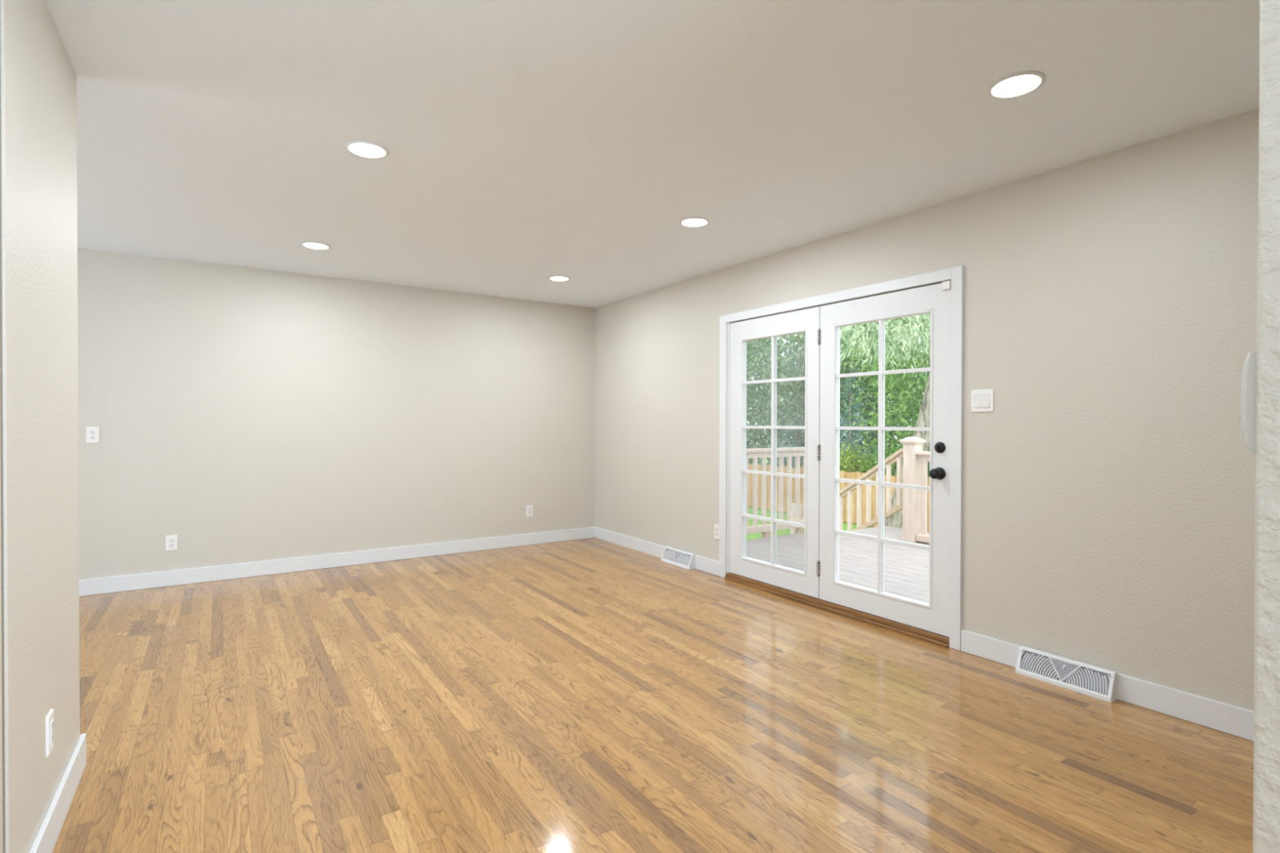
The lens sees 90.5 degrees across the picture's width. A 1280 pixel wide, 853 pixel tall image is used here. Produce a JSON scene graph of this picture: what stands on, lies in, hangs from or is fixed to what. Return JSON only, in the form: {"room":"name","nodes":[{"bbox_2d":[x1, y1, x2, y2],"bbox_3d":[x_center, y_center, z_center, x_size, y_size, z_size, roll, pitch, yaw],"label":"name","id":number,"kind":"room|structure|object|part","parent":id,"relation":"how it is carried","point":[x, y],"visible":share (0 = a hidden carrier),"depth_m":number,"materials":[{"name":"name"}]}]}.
{"room":"empty living room","nodes":[
{"label":"empty living room","id":0,"kind":"room"},
{"bbox_2d":[0,0,79,852],"bbox_3d":[-0.463,0.011,-0.157,0.120,2.440,5.680,0,1,-34],"label":"wall","id":1,"kind":"structure","parent":0,"point":[38,79],"depth_m":1.73,"materials":[{"name":"beige paint"}]},
{"bbox_2d":[0,57,4,852],"bbox_3d":[-1.476,-0.003,1.454,0.014,2.438,0.043,0,1,-34],"label":"trim","id":2,"kind":"structure","parent":1,"relation":"attached to","point":[1,332],"depth_m":1.47,"materials":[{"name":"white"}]},
{"bbox_2d":[45,708,53,757],"bbox_3d":[-1.707,0.886,1.839,0.010,0.116,0.072,0,1,-34],"label":"wall outlet","id":3,"kind":"object","parent":1,"relation":"attached to","point":[50,717],"visible":1,"depth_m":1.82,"materials":[{"name":"white plastic"}]},
{"bbox_2d":[50,718,53,746],"bbox_3d":[-1.705,0.886,1.840,0.003,0.067,0.033,0,1,-34],"label":"receptacle","id":4,"kind":"object","parent":3,"relation":"attached to","point":[51,719],"depth_m":1.84,"materials":[{"name":"grey plastic"}]},
{"bbox_2d":[28,733,86,852],"bbox_3d":[-1.292,1.162,1.111,0.135,0.114,2.695,0,1,-34],"label":"baseboard","id":5,"kind":"structure","parent":1,"relation":"attached to","point":[45,841],"depth_m":1.92,"materials":[{"name":"white paint"}]},
{"bbox_2d":[77,248,595,579],"bbox_3d":[-3.475,-0.030,4.846,7.100,2.640,0.150,0,1,-34],"label":"wall","id":6,"kind":"structure","parent":0,"point":[242,415],"depth_m":5.26,"materials":[{"name":"beige paint"}]},
{"bbox_2d":[85,426,99,443],"bbox_3d":[-3.872,0.061,4.489,0.072,0.116,0.009,0,1,-34],"label":"wall outlet","id":7,"kind":"object","parent":6,"relation":"attached to","point":[92,433],"visible":1,"depth_m":4.49,"materials":[{"name":"white plastic"}]},
{"bbox_2d":[89,435,95,439],"bbox_3d":[-3.870,0.080,4.487,0.033,0.025,0.003,0,1,-34],"label":"receptacle","id":8,"kind":"object","parent":7,"relation":"attached to","point":[91,437],"depth_m":4.49,"materials":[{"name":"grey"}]},
{"bbox_2d":[89,430,95,434],"bbox_3d":[-3.870,0.041,4.487,0.033,0.025,0.003,0,1,-34],"label":"receptacle","id":9,"kind":"object","parent":7,"relation":"attached to","point":[91,432],"depth_m":4.48,"materials":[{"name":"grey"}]},
{"bbox_2d":[165,534,177,551],"bbox_3d":[-3.501,0.870,4.742,0.072,0.116,0.009,0,1,-34],"label":"wall outlet","id":10,"kind":"object","parent":6,"relation":"attached to","point":[171,540],"visible":1,"depth_m":4.74,"materials":[{"name":"white plastic"}]},
{"bbox_2d":[79,526,595,596],"bbox_3d":[-3.390,1.132,4.814,7.000,0.114,0.014,0,1,-34],"label":"baseboard","id":11,"kind":"structure","parent":6,"relation":"attached to","point":[94,586],"depth_m":5.25,"materials":[{"name":"white paint"}]},
{"bbox_2d":[525,504,533,516],"bbox_3d":[-1.102,0.842,6.334,0.072,0.116,0.009,0,1,-34],"label":"wall outlet","id":12,"kind":"object","parent":6,"relation":"attached to","point":[529,508],"visible":1,"depth_m":6.33,"materials":[{"name":"white plastic"}]},
{"bbox_2d":[44,0,1260,307],"bbox_3d":[-1.012,-1.270,1.220,7.000,0.100,8.600,0,1,-34],"label":"ceiling","id":13,"kind":"structure","parent":0,"point":[527,142],"depth_m":2.52,"materials":[{"name":"white paint"}]},
{"bbox_2d":[301,241,330,249],"bbox_3d":[-2.226,-1.240,4.359,0.180,0.008,0.180,0,1,-34],"label":"recessed light","id":14,"kind":"object","parent":13,"relation":"in","point":[313,245],"visible":1,"depth_m":4.35,"materials":[{"name":"white"}]},
{"bbox_2d":[344,140,388,158],"bbox_3d":[-1.213,-1.227,2.821,0.180,0.008,0.180,0,1,-34],"label":"recessed light","id":15,"kind":"object","parent":13,"relation":"in","point":[367,149],"visible":1,"depth_m":2.81,"materials":[{"name":"white"}]},
{"bbox_2d":[548,275,569,280],"bbox_3d":[-0.681,-1.245,5.344,0.180,0.008,0.180,0,1,-34],"label":"recessed light","id":16,"kind":"object","parent":13,"relation":"in","point":[552,277],"visible":1,"depth_m":5.33,"materials":[{"name":"white"}]},
{"bbox_2d":[679,217,709,226],"bbox_3d":[0.329,-1.233,3.834,0.180,0.008,0.180,0,1,-34],"label":"recessed light","id":17,"kind":"object","parent":13,"relation":"in","point":[691,221],"visible":1,"depth_m":3.82,"materials":[{"name":"white"}]},
{"bbox_2d":[986,71,1045,98],"bbox_3d":[1.347,-1.220,2.274,0.180,0.008,0.180,0,1,-34],"label":"recessed light","id":18,"kind":"object","parent":13,"relation":"in","point":[1019,84],"visible":1,"depth_m":2.26,"materials":[{"name":"white paint"}]},
{"bbox_2d":[52,537,1253,852],"bbox_3d":[-1.016,1.250,1.238,7.000,0.060,8.600,0,1,-34],"label":"floor","id":19,"kind":"structure","parent":0,"point":[589,695],"depth_m":2.49,"materials":[{"name":"brown wood"}]},
{"bbox_2d":[595,107,1259,711],"bbox_3d":[1.964,0.014,3.207,0.150,2.890,8.900,0,1,-34],"label":"wall","id":20,"kind":"structure","parent":0,"point":[1110,300],"depth_m":2.97,"materials":[{"name":"beige paint"}]},
{"bbox_2d":[661,546,694,569],"bbox_3d":[0.324,1.129,5.464,0.062,0.122,0.402,0,1,-34],"label":"air vent","id":21,"kind":"object","parent":20,"relation":"in","point":[681,558],"visible":1,"depth_m":5.43,"materials":[{"name":"white metal"}]},
{"bbox_2d":[714,524,719,539],"bbox_3d":[0.621,0.848,5.092,0.009,0.116,0.072,0,1,-34],"label":"wall outlet","id":22,"kind":"object","parent":20,"relation":"attached to","point":[716,526],"visible":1,"depth_m":5.09,"materials":[{"name":"white plastic"}]},
{"bbox_2d":[729,306,820,598],"bbox_3d":[0.992,0.172,4.628,0.109,1.948,0.892,0,1,-34],"label":"door","id":23,"kind":"structure","parent":20,"relation":"in","point":[807,321],"depth_m":4.60,"materials":[{"name":"white paint"}]},
{"bbox_2d":[724,572,949,647],"bbox_3d":[1.240,1.177,4.268,0.170,0.046,1.834,0,1,-34],"label":"trim","id":24,"kind":"structure","parent":20,"relation":"attached to","point":[931,637],"depth_m":4.02,"materials":[{"name":"brown wood"}]},
{"bbox_2d":[719,265,964,650],"bbox_3d":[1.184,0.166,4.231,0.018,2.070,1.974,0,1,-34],"label":"trim","id":25,"kind":"structure","parent":20,"relation":"attached to","point":[955,274],"depth_m":3.45,"materials":[{"name":"white paint"}]},
{"bbox_2d":[816,280,951,636],"bbox_3d":[1.435,0.176,3.851,0.116,1.952,0.932,0,1,-34],"label":"door","id":26,"kind":"structure","parent":20,"relation":"in","point":[935,300],"depth_m":3.83,"materials":[{"name":"white paint"}]},
{"bbox_3d":[1.625,0.261,3.497,0.040,0.057,0.057,0,1,-34],"label":"knob","id":27,"kind":"part","parent":26,"relation":"part of","materials":[{"name":"black metal"}]},
{"bbox_2d":[594,526,1253,741],"bbox_3d":[1.087,1.142,4.384,0.014,0.114,5.653,0,1,-34],"label":"baseboard","id":28,"kind":"structure","parent":20,"relation":"attached to","point":[1225,717],"depth_m":2.74,"materials":[{"name":"white paint"}]},
{"bbox_2d":[971,389,994,412],"bbox_3d":[1.790,-0.134,3.322,0.012,0.118,0.118,0,1,-34],"label":"light switch","id":29,"kind":"object","parent":20,"relation":"attached to","point":[982,400],"visible":1,"depth_m":3.32,"materials":[{"name":"white plastic"}]},
{"bbox_2d":[1015,645,1117,702],"bbox_3d":[1.982,1.150,2.967,0.062,0.122,0.402,0,1,-34],"label":"air vent","id":30,"kind":"object","parent":20,"relation":"in","point":[1087,679],"visible":1,"depth_m":2.94,"materials":[{"name":"white metal"}]},
{"bbox_2d":[1253,0,1279,852],"bbox_3d":[1.718,0.003,1.329,2.338,2.440,0.120,0,1,-34],"label":"wall","id":31,"kind":"structure","parent":0,"point":[1266,787],"depth_m":0.72,"materials":[{"name":"beige paint"}]},
{"bbox_2d":[1239,351,1257,453],"bbox_3d":[0.738,-0.029,0.763,0.066,0.120,0.020,0,1,-34],"label":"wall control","id":32,"kind":"object","parent":31,"relation":"attached to","point":[1248,388],"visible":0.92,"depth_m":0.74,"materials":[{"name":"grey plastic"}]},
{"label":"outside","id":33,"kind":"structure","parent":0,"visible":0},
{"bbox_2d":[746,445,874,540],"bbox_3d":[8.503,2.051,29.530,39.850,0.050,52.000,0,1,-34],"label":"lawn","id":34,"kind":"structure","parent":33,"point":[780,532],"depth_m":13.81,"materials":[{"name":"green plant"}]},
{"bbox_2d":[746,340,782,464],"bbox_3d":[3.087,-1.016,26.500,7.144,7.385,7.406,0,1,-34],"label":"broadleaf tree","id":35,"kind":"object","parent":34,"relation":"on","point":[750,340],"visible":0.02,"depth_m":26.04,"materials":[{"name":"green plant"}]},
{"bbox_2d":[746,337,797,463],"bbox_3d":[2.619,-0.968,19.697,5.507,7.045,6.090,0,0,26],"label":"broadleaf tree","id":36,"kind":"object","parent":34,"relation":"on","point":[750,352],"visible":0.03,"depth_m":19.20,"materials":[{"name":"green plant"}]},
{"bbox_2d":[766,422,804,467],"bbox_3d":[3.953,1.080,16.756,2.131,2.334,2.076,0,1,-34],"label":"spruce","id":37,"kind":"object","parent":34,"relation":"on","point":[788,439],"visible":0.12,"depth_m":16.67,"materials":[{"name":"green plant"}]},
{"bbox_2d":[746,332,887,467],"bbox_3d":[4.389,-1.137,17.585,5.341,6.654,5.394,0,1,-40],"label":"broadleaf tree","id":38,"kind":"object","parent":34,"relation":"on","point":[799,400],"visible":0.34,"depth_m":17.30,"materials":[{"name":"green plant"}]},
{"bbox_2d":[746,333,920,464],"bbox_3d":[6.779,-0.995,22.033,7.255,7.608,7.101,0,1,-34],"label":"broadleaf tree","id":39,"kind":"object","parent":34,"relation":"on","point":[795,357],"visible":0.02,"depth_m":21.63,"materials":[{"name":"green plant"}]},
{"bbox_2d":[746,525,928,603],"bbox_3d":[3.411,1.752,4.481,3.640,0.900,6.900,0,1,-34],"label":"deck","id":40,"kind":"object","parent":34,"relation":"on","point":[906,569],"visible":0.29,"depth_m":6.18,"materials":[{"name":"grey wood"}]},
{"bbox_2d":[746,447,804,537],"bbox_3d":[1.684,0.946,7.512,1.650,1.662,0.150,0,1,-34],"label":"deck railing","id":41,"kind":"object","parent":40,"relation":"attached to","point":[781,452],"visible":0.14,"depth_m":7.46,"materials":[{"name":"beige wood"}]},
{"bbox_3d":[1.690,0.272,7.510,1.450,0.040,0.090,0,1,-34],"label":"rail","id":42,"kind":"part","parent":41,"relation":"part of","materials":[{"name":"beige wood"}]},
{"bbox_3d":[1.688,1.177,7.516,1.450,0.070,0.090,0,1,-34],"label":"rail","id":43,"kind":"part","parent":41,"relation":"part of","materials":[{"name":"beige wood"}]},
{"bbox_2d":[899,436,929,542],"bbox_3d":[3.837,0.709,5.914,0.200,1.167,3.050,0,1,-34],"label":"post","id":44,"kind":"object","parent":40,"relation":"on","point":[915,460],"visible":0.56,"depth_m":7.03,"materials":[{"name":"beige wood"}]},
{"bbox_3d":[3.048,0.730,7.101,0.145,1.105,0.145,0,1,-34],"label":"newel post","id":45,"kind":"part","parent":44,"relation":"part of","materials":[{"name":"beige wood"}]},
{"bbox_3d":[3.855,0.300,5.885,0.130,0.035,2.767,0,1,-34],"label":"rail","id":46,"kind":"part","parent":44,"relation":"part of","materials":[{"name":"beige wood"}]},
{"bbox_3d":[3.853,1.237,5.891,0.100,0.080,2.767,0,1,-34],"label":"rail","id":47,"kind":"part","parent":44,"relation":"part of","materials":[{"name":"beige wood"}]},
{"bbox_2d":[748,463,929,532],"bbox_3d":[3.356,1.542,15.928,0.149,1.152,19.036,0,1,-34],"label":"wooden fence","id":48,"kind":"object","parent":34,"relation":"on","point":[844,474],"visible":0.1,"depth_m":14.06,"materials":[{"name":"brown wood"}]},
{"bbox_2d":[758,313,930,528],"bbox_3d":[3.862,-0.944,10.358,5.018,6.482,7.228,0,0,25],"label":"shade tree","id":49,"kind":"object","parent":34,"relation":"on","point":[916,329],"visible":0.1,"depth_m":8.73,"materials":[{"name":"green plant"}]},
{"bbox_2d":[790,448,902,533],"bbox_3d":[2.834,1.181,8.637,0.120,1.980,1.990,0,1,-34],"label":"stair railing","id":50,"kind":"object","parent":34,"relation":"on","point":[897,456],"visible":0.31,"depth_m":8.34,"materials":[{"name":"beige wood"}]},
{"bbox_3d":[2.317,1.654,9.420,0.120,1.020,0.120,0,1,-34],"label":"post","id":51,"kind":"part","parent":50,"relation":"part of","materials":[{"name":"beige wood"}]},
{"bbox_3d":[2.820,1.502,8.660,0.060,1.080,1.748,0,1,-34],"label":"rail","id":52,"kind":"part","parent":50,"relation":"part of","materials":[{"name":"beige wood"}]},
{"bbox_2d":[770,333,927,471],"bbox_3d":[6.218,-0.952,16.515,5.096,6.240,5.169,0,1,-34],"label":"broadleaf tree","id":53,"kind":"object","parent":34,"relation":"on","point":[844,370],"visible":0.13,"depth_m":16.30,"materials":[{"name":"green plant"}]},
{"bbox_2d":[840,439,876,476],"bbox_3d":[4.831,1.239,14.809,1.614,1.879,1.857,0,1,-34],"label":"shrub","id":54,"kind":"object","parent":34,"relation":"on","point":[855,465],"visible":0.29,"depth_m":14.58,"materials":[{"name":"green plant"}]},
{"bbox_2d":[840,367,877,472],"bbox_3d":[5.117,0.412,15.589,2.664,3.778,2.654,0,1,34],"label":"spruce","id":55,"kind":"object","parent":34,"relation":"on","point":[851,422],"visible":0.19,"depth_m":15.45,"materials":[{"name":"green plant"}]},
{"bbox_2d":[840,333,929,475],"bbox_3d":[6.401,-0.797,13.789,4.308,5.971,4.208,0,1,-34],"label":"broadleaf tree","id":56,"kind":"object","parent":34,"relation":"on","point":[920,383],"visible":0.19,"depth_m":13.67,"materials":[{"name":"green plant"}]},
{"bbox_2d":[853,431,929,481],"bbox_3d":[5.662,1.130,13.571,1.803,2.117,2.117,0,0,-4],"label":"shrub","id":57,"kind":"object","parent":34,"relation":"on","point":[890,452],"visible":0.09,"depth_m":13.64,"materials":[{"name":"green plant"}]},
{"bbox_2d":[855,344,928,466],"bbox_3d":[9.553,-0.753,17.454,7.205,7.475,6.813,0,0,-6],"label":"broadleaf tree","id":58,"kind":"object","parent":34,"relation":"on","point":[885,344],"visible":0.02,"depth_m":17.08,"materials":[{"name":"green plant"}]}
]}

